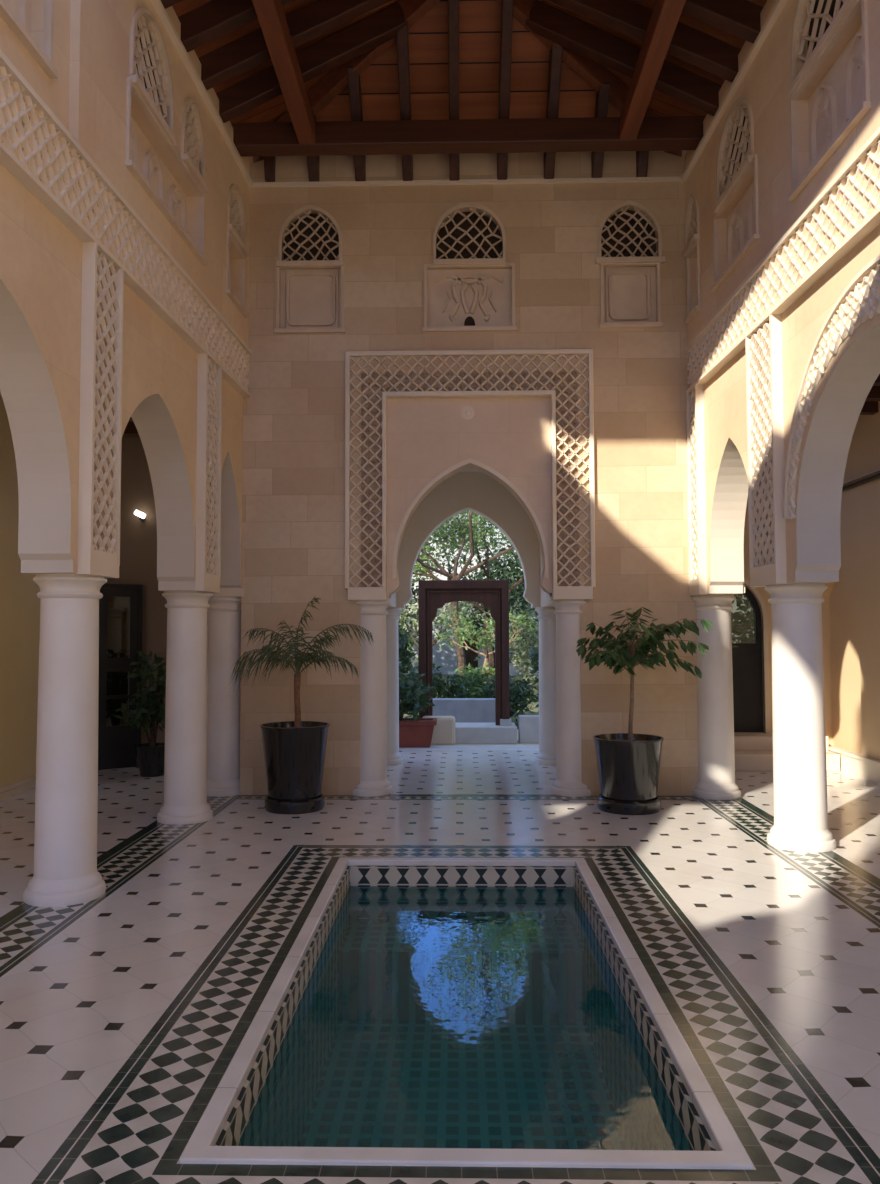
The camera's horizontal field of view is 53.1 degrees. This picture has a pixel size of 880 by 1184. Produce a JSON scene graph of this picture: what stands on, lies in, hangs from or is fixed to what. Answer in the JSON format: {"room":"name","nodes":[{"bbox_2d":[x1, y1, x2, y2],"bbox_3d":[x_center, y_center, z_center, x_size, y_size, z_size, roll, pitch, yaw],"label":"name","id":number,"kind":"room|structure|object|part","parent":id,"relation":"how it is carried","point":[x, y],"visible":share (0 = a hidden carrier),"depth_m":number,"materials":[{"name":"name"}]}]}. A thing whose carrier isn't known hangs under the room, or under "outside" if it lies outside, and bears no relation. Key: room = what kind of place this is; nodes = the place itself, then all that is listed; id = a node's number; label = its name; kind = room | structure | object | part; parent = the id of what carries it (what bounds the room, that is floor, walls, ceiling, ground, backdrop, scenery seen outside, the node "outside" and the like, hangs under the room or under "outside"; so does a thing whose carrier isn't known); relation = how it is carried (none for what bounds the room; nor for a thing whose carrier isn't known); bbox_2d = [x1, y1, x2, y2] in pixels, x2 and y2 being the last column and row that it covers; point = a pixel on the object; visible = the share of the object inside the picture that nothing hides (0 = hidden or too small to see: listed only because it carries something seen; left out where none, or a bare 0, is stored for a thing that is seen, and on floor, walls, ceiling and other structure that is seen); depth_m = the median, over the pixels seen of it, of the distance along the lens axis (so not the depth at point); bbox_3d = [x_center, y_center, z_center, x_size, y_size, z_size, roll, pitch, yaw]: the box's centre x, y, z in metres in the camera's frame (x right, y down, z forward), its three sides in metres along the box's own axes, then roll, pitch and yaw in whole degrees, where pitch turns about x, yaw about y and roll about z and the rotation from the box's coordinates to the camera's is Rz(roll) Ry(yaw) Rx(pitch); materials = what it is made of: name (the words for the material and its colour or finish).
{"room":"courtyard with pool","nodes":[
{"label":"courtyard with pool","id":0,"kind":"room"},
{"bbox_2d":[0,392,39,786],"bbox_3d":[-4.492,-0.331,5.119,0.300,4.350,12.000,0,-3,1],"label":"wall","id":1,"kind":"structure","parent":0,"point":[19,601],"depth_m":8.80,"materials":[{"name":"yellow paint"}]},
{"bbox_2d":[0,775,35,799],"bbox_3d":[-4.322,1.774,4.744,0.040,0.110,11.450,0,-3,1],"label":"baseboard","id":2,"kind":"structure","parent":1,"relation":"attached to","point":[17,787],"depth_m":8.80,"materials":[{"name":"stone"}]},
{"bbox_2d":[0,0,254,596],"bbox_3d":[-2.370,-1.450,2.991,0.450,6.380,12.337,0,-3,3],"label":"wall","id":3,"kind":"structure","parent":0,"point":[108,317],"depth_m":5.57,"materials":[{"name":"stone"}]},
{"bbox_2d":[0,0,57,78],"bbox_3d":[-2.307,-3.479,4.378,0.270,1.141,1.201,0,-3,3],"label":"window","id":4,"kind":"structure","parent":3,"relation":"in","point":[16,13],"depth_m":4.80,"materials":[{"name":"beige stone"}]},
{"bbox_2d":[125,7,207,265],"bbox_3d":[-2.144,-3.450,6.654,0.300,1.329,1.601,0,-3,3],"label":"window","id":5,"kind":"structure","parent":3,"relation":"in","point":[144,82],"depth_m":6.46,"materials":[{"name":"beige stone"}]},
{"bbox_2d":[136,23,158,101],"bbox_3d":[-2.206,-3.772,6.311,0.115,0.640,0.720,0,-3,3],"label":"lattice","id":6,"kind":"object","parent":5,"relation":"attached to","point":[137,23],"depth_m":6.41,"materials":[{"name":"beige stone"}]},
{"bbox_3d":[-2.053,-3.425,6.287,0.080,0.055,0.780,0,-3,3],"label":"sill","id":7,"kind":"part","parent":5,"relation":"part of","materials":[{"name":"beige stone"}]},
{"bbox_2d":[181,98,207,192],"bbox_3d":[-2.093,-3.704,7.182,0.265,0.654,0.532,0,-3,1],"label":"window","id":8,"kind":"structure","parent":3,"relation":"in","point":[190,146],"depth_m":7.21,"materials":[{"name":"beige stone"}]},
{"bbox_3d":[-2.007,-3.405,7.167,0.080,0.055,0.530,0,-3,3],"label":"sill","id":9,"kind":"part","parent":8,"relation":"part of","materials":[{"name":"beige stone"}]},
{"bbox_3d":[-2.013,-4.209,7.043,0.070,0.040,3.802,0,-3,3],"label":"crown moulding","id":10,"kind":"part","parent":3,"relation":"part of","materials":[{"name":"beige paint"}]},
{"bbox_2d":[226,184,248,316],"bbox_3d":[-2.052,-3.311,8.415,0.316,1.169,0.622,0,-3,1],"label":"window","id":11,"kind":"structure","parent":3,"relation":"in","point":[234,234],"depth_m":8.47,"materials":[{"name":"beige stone"}]},
{"bbox_3d":[-2.054,-3.024,8.402,0.312,0.596,0.622,0,-3,1],"label":"niche panel","id":12,"kind":"part","parent":11,"relation":"part of","materials":[{"name":"beige stone"}]},
{"bbox_3d":[-1.943,-3.359,8.415,0.080,0.055,0.580,0,-3,3],"label":"sill","id":13,"kind":"part","parent":11,"relation":"part of","materials":[{"name":"beige stone"}]},
{"bbox_2d":[123,417,138,435],"bbox_3d":[-3.442,-2.171,6.556,2.250,0.350,8.750,0,-3,1],"label":"ceiling","id":14,"kind":"structure","parent":0,"point":[130,430],"depth_m":10.18,"materials":[{"name":"brown wood"}]},
{"bbox_2d":[105,436,207,743],"bbox_3d":[-3.091,-0.071,10.919,2.350,4.350,0.230,0,-3,1],"label":"wall","id":15,"kind":"structure","parent":0,"point":[138,539],"depth_m":10.82,"materials":[{"name":"brown paint"}]},
{"bbox_2d":[98,584,142,769],"bbox_3d":[-3.864,0.997,10.469,0.580,2.180,0.150,2,-3,-35],"label":"door","id":16,"kind":"structure","parent":15,"relation":"in","point":[116,748],"depth_m":10.44,"materials":[{"name":"black paint"}]},
{"bbox_2d":[134,510,145,520],"bbox_3d":[-3.667,-0.939,10.780,0.138,0.133,0.112,0,-3,1],"label":"wall lamp","id":17,"kind":"object","parent":15,"relation":"attached to","point":[141,515],"visible":1,"depth_m":10.73,"materials":[{"name":"black paint"}]},
{"bbox_2d":[0,745,879,1183],"bbox_3d":[0.153,1.834,4.469,9.300,0.060,16.100,0,-3,1],"label":"floor","id":18,"kind":"structure","parent":0,"point":[124,1011],"depth_m":4.42,"materials":[{"name":"tile"}]},
{"bbox_2d":[23,574,106,906],"bbox_3d":[-2.291,0.875,5.417,0.468,1.955,0.468,0,-3,1],"label":"column","id":19,"kind":"structure","parent":18,"relation":"on","point":[66,873],"depth_m":5.28,"materials":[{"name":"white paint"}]},
{"bbox_2d":[134,743,164,776],"bbox_3d":[-3.231,1.890,9.897,0.400,0.340,0.400,0,-3,1],"label":"plant pot","id":20,"kind":"object","parent":18,"relation":"on","point":[150,759],"visible":0.83,"depth_m":9.76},
{"bbox_2d":[111,651,165,746],"bbox_3d":[-3.211,1.233,9.906,0.785,1.145,0.669,-2,-3,33],"label":"plant","id":21,"kind":"object","parent":20,"relation":"in","point":[149,706],"visible":0.88,"depth_m":9.84,"materials":[{"name":"green plant"}]},
{"bbox_3d":[-3.232,1.318,9.937,0.393,0.980,0.237,-2,-3,31],"label":"stem","id":22,"kind":"part","parent":21,"relation":"part of","materials":[{"name":"green plant"}]},
{"bbox_2d":[157,591,212,824],"bbox_3d":[-2.193,0.975,7.613,0.468,1.955,0.468,0,-3,1],"label":"column","id":23,"kind":"structure","parent":18,"relation":"on","point":[185,762],"depth_m":7.47,"materials":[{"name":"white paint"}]},
{"bbox_2d":[207,597,240,796],"bbox_3d":[-2.175,1.032,8.872,0.468,1.955,0.468,0,-3,1],"label":"column","id":24,"kind":"structure","parent":18,"relation":"on","point":[224,613],"depth_m":8.72,"materials":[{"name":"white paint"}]},
{"bbox_2d":[260,721,329,813],"bbox_3d":[-1.322,1.589,8.017,0.630,0.760,0.630,0,-3,1],"label":"plant pot","id":25,"kind":"object","parent":18,"relation":"on","point":[294,758],"visible":0.98,"depth_m":7.79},
{"bbox_2d":[230,597,372,727],"bbox_3d":[-1.282,0.655,8.054,1.390,1.253,0.578,0,-3,1],"label":"potted palm","id":26,"kind":"object","parent":25,"relation":"on","point":[267,651],"visible":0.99,"depth_m":8.05,"materials":[{"name":"green plant"}]},
{"bbox_2d":[353,600,392,796],"bbox_3d":[-0.701,1.047,8.839,0.448,1.915,0.448,0,-3,1],"label":"column","id":27,"kind":"structure","parent":18,"relation":"on","point":[373,679],"depth_m":8.70,"materials":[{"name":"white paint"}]},
{"bbox_2d":[386,607,403,764],"bbox_3d":[-0.643,1.143,10.806,0.392,1.900,0.392,0,-3,1],"label":"column","id":28,"kind":"structure","parent":18,"relation":"on","point":[394,757],"depth_m":10.70,"materials":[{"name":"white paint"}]},
{"bbox_2d":[399,718,436,747],"bbox_3d":[-0.594,1.996,12.488,1.100,0.370,0.460,0,-3,1],"label":"planter","id":29,"kind":"object","parent":18,"relation":"on","point":[412,734],"visible":0.43,"depth_m":12.28,"materials":[{"name":"red ceramic"}]},
{"bbox_2d":[399,663,427,720],"bbox_3d":[-0.643,1.439,12.530,0.953,0.923,1.162,0,-3,1],"label":"plant","id":30,"kind":"object","parent":29,"relation":"on","point":[409,692],"visible":0.53,"depth_m":12.30,"materials":[{"name":"green plant"}]},
{"bbox_3d":[-0.559,1.546,12.487,0.516,0.667,0.504,-2,-3,41],"label":"stem","id":31,"kind":"part","parent":30,"relation":"part of","materials":[{"name":"green plant"}]},
{"bbox_2d":[179,857,753,1168],"bbox_3d":[0.113,2.321,4.398,1.728,1.062,3.568,0,-3,1],"label":"pool","id":32,"kind":"object","parent":18,"relation":"in","point":[422,1011],"visible":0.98,"depth_m":4.79,"materials":[{"name":"liquid"}]},
{"bbox_2d":[535,607,555,765],"bbox_3d":[1.347,1.136,10.763,0.392,1.900,0.392,0,-3,1],"label":"column","id":33,"kind":"structure","parent":18,"relation":"on","point":[546,755],"depth_m":10.65,"materials":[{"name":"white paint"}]},
{"bbox_2d":[551,600,590,796],"bbox_3d":[1.324,1.040,8.795,0.448,1.915,0.448,0,-3,1],"label":"column","id":34,"kind":"structure","parent":18,"relation":"on","point":[568,782],"depth_m":8.65,"materials":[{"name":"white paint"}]},
{"bbox_2d":[593,733,663,814],"bbox_3d":[1.703,1.636,7.949,0.630,0.645,0.630,0,-3,1],"label":"plant pot","id":35,"kind":"object","parent":18,"relation":"on","point":[628,771],"visible":0.98,"depth_m":7.72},
{"bbox_2d":[576,607,713,740],"bbox_3d":[1.877,0.758,7.999,1.252,1.264,0.807,1,-3,-18],"label":"potted tree","id":36,"kind":"object","parent":35,"relation":"on","point":[628,655],"visible":1,"depth_m":7.96,"materials":[{"name":"green plant"}]},
{"bbox_2d":[692,594,740,799],"bbox_3d":[2.690,1.008,8.627,0.468,1.955,0.468,0,-3,1],"label":"column","id":37,"kind":"structure","parent":18,"relation":"on","point":[715,711],"depth_m":8.48,"materials":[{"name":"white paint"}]},
{"bbox_2d":[734,733,839,770],"bbox_3d":[3.732,1.884,10.387,1.700,0.360,0.620,0,-3,1],"label":"steps","id":38,"kind":"structure","parent":18,"relation":"on","point":[753,751],"depth_m":10.14,"materials":[{"name":"stone"}]},
{"bbox_2d":[765,583,836,851],"bbox_3d":[2.707,0.918,6.648,0.488,1.955,0.488,0,-3,1],"label":"column","id":39,"kind":"structure","parent":18,"relation":"on","point":[798,701],"depth_m":6.50,"materials":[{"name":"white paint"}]},
{"bbox_2d":[160,0,766,181],"bbox_3d":[0.241,-5.006,7.359,5.400,1.631,3.855,0,-3,1],"label":"ceiling","id":40,"kind":"structure","parent":0,"point":[313,79],"depth_m":8.12,"materials":[{"name":"red wood"}]},
{"bbox_2d":[240,150,697,795],"bbox_3d":[0.277,-1.224,8.881,4.510,6.450,0.360,0,-3,1],"label":"wall","id":41,"kind":"structure","parent":0,"point":[345,435],"depth_m":8.79,"materials":[{"name":"stone"}]},
{"bbox_2d":[274,205,344,333],"bbox_3d":[-1.307,-3.255,8.962,0.710,1.314,0.250,0,-3,1],"label":"window","id":42,"kind":"structure","parent":41,"relation":"in","point":[309,299],"depth_m":8.93,"materials":[{"name":"beige stone"}]},
{"bbox_3d":[-1.306,-2.954,8.941,0.710,0.711,0.225,0,-3,1],"label":"niche panel","id":43,"kind":"part","parent":42,"relation":"part of","materials":[{"name":"beige stone"}]},
{"bbox_3d":[-1.309,-3.304,8.880,0.680,0.055,0.080,0,-3,1],"label":"sill","id":44,"kind":"part","parent":42,"relation":"part of","materials":[{"name":"beige stone"}]},
{"bbox_2d":[284,214,338,260],"bbox_3d":[-1.306,-3.597,9.045,0.580,0.545,0.115,0,-3,1],"label":"shutter","id":45,"kind":"object","parent":42,"relation":"attached to","point":[308,231],"depth_m":8.99,"materials":[{"name":"beige stone"}]},
{"bbox_2d":[254,177,680,187],"bbox_3d":[0.267,-4.134,8.885,4.400,0.035,0.055,0,-3,1],"label":"trim","id":46,"kind":"structure","parent":41,"relation":"attached to","point":[612,179],"depth_m":8.87,"materials":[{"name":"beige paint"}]},
{"bbox_3d":[0.295,-1.124,8.933,2.229,2.345,0.245,0,-3,1],"label":"arch panel","id":47,"kind":"part","parent":41,"relation":"part of","materials":[{"name":"stone"}]},
{"bbox_2d":[423,203,516,331],"bbox_3d":[0.298,-3.261,8.928,0.940,1.314,0.250,0,-3,1],"label":"window","id":48,"kind":"structure","parent":41,"relation":"in","point":[455,300],"depth_m":8.89,"materials":[{"name":"beige stone"}]},
{"bbox_2d":[436,211,501,258],"bbox_3d":[0.298,-3.603,9.011,0.670,0.545,0.115,0,-3,1],"label":"shutter","id":49,"kind":"object","parent":48,"relation":"attached to","point":[457,218],"depth_m":8.95,"materials":[{"name":"beige stone"}]},
{"bbox_3d":[0.296,-3.310,8.845,0.730,0.055,0.080,0,-3,1],"label":"sill","id":50,"kind":"part","parent":48,"relation":"part of","materials":[{"name":"beige stone"}]},
{"bbox_3d":[0.298,-2.950,8.906,0.940,0.691,0.225,0,-3,1],"label":"niche panel","id":51,"kind":"part","parent":48,"relation":"part of","materials":[{"name":"beige stone"}]},
{"bbox_2d":[595,200,664,327],"bbox_3d":[1.903,-3.279,8.894,0.690,1.289,0.250,0,-3,1],"label":"window","id":52,"kind":"structure","parent":41,"relation":"in","point":[628,295],"depth_m":8.86,"materials":[{"name":"beige stone"}]},
{"bbox_2d":[601,210,655,256],"bbox_3d":[1.904,-3.609,8.976,0.570,0.545,0.115,0,-3,1],"label":"lattice","id":53,"kind":"object","parent":52,"relation":"attached to","point":[619,222],"depth_m":8.92,"materials":[{"name":"beige stone"}]},
{"bbox_3d":[1.901,-3.316,8.810,0.690,0.055,0.080,0,-3,1],"label":"sill","id":54,"kind":"part","parent":52,"relation":"part of","materials":[{"name":"beige stone"}]},
{"bbox_3d":[1.904,-2.968,8.872,0.620,0.666,0.225,0,-3,1],"label":"niche panel","id":55,"kind":"part","parent":52,"relation":"part of","materials":[{"name":"beige stone"}]},
{"bbox_2d":[388,468,553,608],"bbox_3d":[0.317,-0.541,10.140,4.600,5.200,2.240,0,-3,1],"label":"arch","id":56,"kind":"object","parent":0,"point":[470,489],"depth_m":11.00,"materials":[{"name":"beige paint"}]},
{"bbox_2d":[680,0,879,595],"bbox_3d":[2.682,-1.468,2.877,0.451,6.380,12.326,0,-3,0],"label":"wall","id":57,"kind":"structure","parent":0,"point":[784,355],"depth_m":6.48,"materials":[{"name":"stone"}]},
{"bbox_2d":[683,193,700,323],"bbox_3d":[2.553,-3.286,8.564,0.280,1.229,0.402,0,-3,1],"label":"window","id":58,"kind":"structure","parent":57,"relation":"in","point":[692,245],"depth_m":8.62,"materials":[{"name":"beige stone"}]},
{"bbox_3d":[2.458,-3.373,8.570,0.080,0.055,0.400,0,-3,0],"label":"sill","id":59,"kind":"part","parent":58,"relation":"part of","materials":[{"name":"beige stone"}]},
{"bbox_3d":[2.556,-3.010,8.551,0.276,0.676,0.402,0,-3,1],"label":"niche panel","id":60,"kind":"part","parent":58,"relation":"part of","materials":[{"name":"beige stone"}]},
{"bbox_3d":[2.489,-4.355,4.098,0.355,0.040,9.502,0,-3,1],"label":"crown moulding","id":61,"kind":"part","parent":57,"relation":"part of","materials":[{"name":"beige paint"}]},
{"bbox_2d":[710,97,759,291],"bbox_3d":[2.563,-3.409,7.406,0.270,1.369,1.070,0,-3,0],"label":"window","id":62,"kind":"structure","parent":57,"relation":"in","point":[743,221],"depth_m":7.45,"materials":[{"name":"beige stone"}]},
{"bbox_3d":[2.468,-3.407,7.380,0.080,0.055,0.860,0,-3,0],"label":"sill","id":63,"kind":"part","parent":62,"relation":"part of","materials":[{"name":"beige stone"}]},
{"bbox_2d":[729,108,749,179],"bbox_3d":[2.620,-3.745,7.397,0.115,0.620,0.800,0,-3,0],"label":"lattice","id":64,"kind":"object","parent":62,"relation":"attached to","point":[744,117],"depth_m":7.48,"materials":[{"name":"beige stone"}]},
{"bbox_2d":[787,0,870,199],"bbox_3d":[2.577,-3.490,5.682,0.270,1.415,1.100,0,-3,0],"label":"window","id":65,"kind":"structure","parent":57,"relation":"in","point":[841,99],"depth_m":5.76,"materials":[{"name":"beige stone"}]},
{"bbox_3d":[2.482,-3.524,5.693,0.080,0.055,0.980,0,-3,0],"label":"sill","id":66,"kind":"part","parent":65,"relation":"part of","materials":[{"name":"beige stone"}]},
{"bbox_2d":[807,0,842,50],"bbox_3d":[2.634,-3.856,5.709,0.115,0.608,0.920,0,-3,0],"label":"lattice","id":67,"kind":"object","parent":65,"relation":"attached to","point":[832,7],"depth_m":5.95,"materials":[{"name":"beige stone"}]},
{"bbox_2d":[734,498,832,745],"bbox_3d":[3.737,-0.087,10.962,2.200,4.350,0.250,0,-3,1],"label":"wall","id":68,"kind":"structure","parent":0,"point":[765,595],"depth_m":10.79,"materials":[{"name":"beige paint"}]},
{"bbox_2d":[732,578,769,732],"bbox_3d":[3.637,0.748,10.836,0.760,1.950,0.130,0,-3,1],"label":"door","id":69,"kind":"structure","parent":68,"relation":"in","point":[748,696],"depth_m":10.82,"materials":[{"name":"black paint"}]},
{"bbox_2d":[822,401,879,760],"bbox_3d":[4.681,-0.353,5.171,0.300,4.350,12.100,0,-3,1],"label":"wall","id":70,"kind":"structure","parent":0,"point":[855,599],"depth_m":9.74,"materials":[{"name":"beige paint"}]},
{"bbox_2d":[829,745,879,784],"bbox_3d":[4.506,1.712,5.281,0.070,0.235,10.900,0,-3,1],"label":"baseboard","id":71,"kind":"structure","parent":70,"relation":"attached to","point":[861,766],"depth_m":9.62,"materials":[{"name":"stone"}]},
{"bbox_2d":[842,473,879,491],"bbox_3d":[4.536,-1.317,6.920,0.060,0.035,7.900,0,-3,1],"label":"trim","id":72,"kind":"structure","parent":70,"relation":"attached to","point":[876,476],"depth_m":9.56,"materials":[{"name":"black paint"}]},
{"bbox_2d":[843,468,879,484],"bbox_3d":[4.548,-1.379,6.923,0.035,0.020,7.900,0,-3,1],"label":"trim","id":73,"kind":"structure","parent":70,"relation":"attached to","point":[877,470],"depth_m":9.59,"materials":[{"name":"stone"}]},
{"bbox_2d":[860,374,879,414],"bbox_3d":[3.779,-2.170,6.975,2.030,0.350,7.900,0,-3,1],"label":"ceiling","id":74,"kind":"structure","parent":0,"point":[870,407],"depth_m":8.80,"materials":[{"name":"brown wood"}]},
{"label":"outside","id":75,"kind":"structure","parent":0,"visible":0},
{"bbox_2d":[455,729,538,744],"bbox_3d":[0.330,2.488,14.899,120.000,0.280,150.000,0,-3,1],"label":"ground","id":76,"kind":"structure","parent":75,"point":[518,743],"depth_m":13.07,"materials":[{"name":"grey stone"}]},
{"bbox_2d":[398,623,437,711],"bbox_3d":[-0.701,1.328,13.070,1.359,1.808,0.917,0,-3,1],"label":"shrub","id":77,"kind":"object","parent":76,"relation":"on","point":[401,637],"visible":0.08,"depth_m":13.11,"materials":[{"name":"green plant"}]},
{"bbox_2d":[422,716,454,744],"bbox_3d":[-0.023,2.046,12.974,0.500,0.430,0.200,0,-3,1],"label":"stone block","id":78,"kind":"object","parent":76,"relation":"on","point":[444,731],"visible":0.6,"depth_m":12.87,"materials":[{"name":"beige stone"}]},
{"bbox_2d":[433,698,494,722],"bbox_3d":[0.384,2.043,14.467,1.230,0.570,0.300,0,-3,1],"label":"wall","id":79,"kind":"structure","parent":76,"relation":"on","point":[464,710],"depth_m":14.32,"materials":[{"name":"grey concrete"}]},
{"bbox_2d":[418,580,511,725],"bbox_3d":[0.364,0.926,13.467,1.430,2.210,0.260,0,-3,1],"label":"frame","id":80,"kind":"object","parent":76,"relation":"on","point":[433,595],"visible":0.8,"depth_m":13.41,"materials":[{"name":"brown wood"}]},
{"bbox_2d":[400,675,538,728],"bbox_3d":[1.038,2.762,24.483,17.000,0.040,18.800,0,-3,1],"label":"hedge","id":81,"kind":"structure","parent":76,"relation":"on","point":[534,708],"depth_m":20.02,"materials":[{"name":"green plant"}]},
{"bbox_2d":[398,608,417,673],"bbox_3d":[-1.951,1.297,24.639,3.263,2.936,3.736,-1,-3,24],"label":"shrub","id":82,"kind":"object","parent":81,"relation":"on","point":[402,624],"visible":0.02,"depth_m":24.24,"materials":[{"name":"green plant"}]},
{"bbox_2d":[398,578,418,641],"bbox_3d":[-2.828,0.684,28.586,5.070,4.522,5.361,1,-3,-26],"label":"shrub","id":83,"kind":"object","parent":81,"relation":"on","point":[412,589],"visible":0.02,"depth_m":28.52,"materials":[{"name":"green plant"}]},
{"bbox_2d":[411,537,455,593],"bbox_3d":[-4.376,-0.471,29.266,9.058,6.940,8.804,1,-3,-14],"label":"tree","id":84,"kind":"object","parent":81,"relation":"on","point":[417,568],"visible":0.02,"depth_m":27.93,"materials":[{"name":"green plant"}]},
{"bbox_2d":[406,664,471,697],"bbox_3d":[-0.077,1.734,15.419,1.297,1.215,1.045,-1,-3,11],"label":"shrub","id":85,"kind":"object","parent":81,"relation":"on","point":[455,689],"visible":0.35,"depth_m":15.33,"materials":[{"name":"green plant"}]},
{"bbox_2d":[398,600,484,645],"bbox_3d":[-0.220,1.119,20.661,2.628,2.954,2.828,0,-3,1],"label":"tree","id":86,"kind":"object","parent":81,"relation":"on","point":[462,603],"visible":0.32,"depth_m":20.15,"materials":[{"name":"green plant"}]},
{"bbox_2d":[415,510,500,576],"bbox_3d":[-2.483,-0.903,21.939,6.937,7.123,9.015,1,-3,-19],"label":"tree","id":87,"kind":"object","parent":81,"relation":"on","point":[446,538],"visible":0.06,"depth_m":21.07,"materials":[{"name":"green plant"}]},
{"bbox_2d":[417,510,513,679],"bbox_3d":[0.049,-1.137,18.567,7.202,7.259,8.298,2,-3,-36],"label":"tree","id":88,"kind":"object","parent":81,"relation":"on","point":[461,657],"visible":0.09,"depth_m":18.95,"materials":[{"name":"green plant"}]},
{"bbox_2d":[399,585,538,675],"bbox_3d":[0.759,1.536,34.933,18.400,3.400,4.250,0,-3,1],"label":"tree","id":89,"kind":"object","parent":81,"relation":"on","point":[445,656],"visible":0.06,"depth_m":32.87,"materials":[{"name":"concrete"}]},
{"bbox_3d":[0.017,1.972,32.932,1.200,2.250,0.080,0,-3,1],"label":"door","id":90,"kind":"part","parent":89,"relation":"part of","materials":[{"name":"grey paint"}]},
{"bbox_3d":[3.416,1.960,32.858,1.000,2.250,0.080,0,-3,1],"label":"door","id":91,"kind":"part","parent":89,"relation":"part of","materials":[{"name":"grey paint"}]},
{"bbox_2d":[411,511,530,683],"bbox_3d":[1.025,-0.896,27.715,9.452,7.622,11.014,-2,-3,35],"label":"tree","id":92,"kind":"object","parent":81,"relation":"on","point":[491,660],"visible":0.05,"depth_m":26.27,"materials":[{"name":"green plant"}]},
{"bbox_2d":[452,662,494,697],"bbox_3d":[0.661,1.837,16.183,1.125,1.072,0.983,-1,-3,20],"label":"shrub","id":93,"kind":"object","parent":81,"relation":"on","point":[473,675],"visible":0.44,"depth_m":16.17,"materials":[{"name":"green plant"}]},
{"bbox_2d":[436,606,537,682],"bbox_3d":[1.052,1.359,17.613,1.820,2.198,2.220,1,-3,-21],"label":"tree","id":94,"kind":"object","parent":81,"relation":"on","point":[490,622],"visible":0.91,"depth_m":17.59,"materials":[{"name":"green plant"}]},
{"bbox_2d":[442,523,537,677],"bbox_3d":[2.741,0.248,28.526,5.757,5.361,5.429,2,-4,-43],"label":"tree","id":95,"kind":"object","parent":81,"relation":"on","point":[511,574],"visible":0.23,"depth_m":28.04,"materials":[{"name":"green plant"}]},
{"bbox_3d":[2.770,0.936,28.465,3.085,3.981,2.801,2,-3,-41],"label":"stem","id":96,"kind":"part","parent":95,"relation":"part of","materials":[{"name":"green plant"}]},
{"bbox_2d":[478,673,538,721],"bbox_3d":[1.232,1.862,15.576,1.053,0.967,1.172,2,-3,-41],"label":"shrub","id":97,"kind":"object","parent":81,"relation":"on","point":[517,695],"visible":0.43,"depth_m":15.41,"materials":[{"name":"green plant"}]},
{"bbox_2d":[482,597,538,684],"bbox_3d":[3.087,1.339,25.337,3.436,2.892,2.808,-2,-3,30],"label":"shrub","id":98,"kind":"object","parent":81,"relation":"on","point":[533,638],"visible":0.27,"depth_m":25.35,"materials":[{"name":"green plant"}]},
{"bbox_2d":[524,641,538,711],"bbox_3d":[1.863,1.394,13.925,1.116,1.306,1.392,0,-3,1],"label":"shrub","id":99,"kind":"object","parent":81,"relation":"on","point":[535,654],"visible":0.08,"depth_m":13.61,"materials":[{"name":"green plant"}]},
{"bbox_2d":[455,723,516,743],"bbox_3d":[0.368,2.158,13.461,1.580,0.250,0.700,0,-3,1],"label":"plinth","id":100,"kind":"object","parent":76,"relation":"on","point":[465,733],"visible":0.56,"depth_m":13.11,"materials":[{"name":"concrete"}]},
{"bbox_2d":[518,715,538,742],"bbox_3d":[2.045,2.071,13.303,1.700,0.400,0.250,0,-3,1],"label":"wall","id":101,"kind":"structure","parent":76,"relation":"on","point":[528,725],"depth_m":13.19,"materials":[{"name":"concrete"}]},
{"bbox_2d":[731,594,754,646],"bbox_3d":[4.226,0.745,13.097,2.058,2.957,2.472,2,-3,-37],"label":"shrub","id":102,"kind":"object","parent":76,"relation":"on","point":[738,628],"visible":0.07,"depth_m":12.57,"materials":[{"name":"green plant"}]}
]}

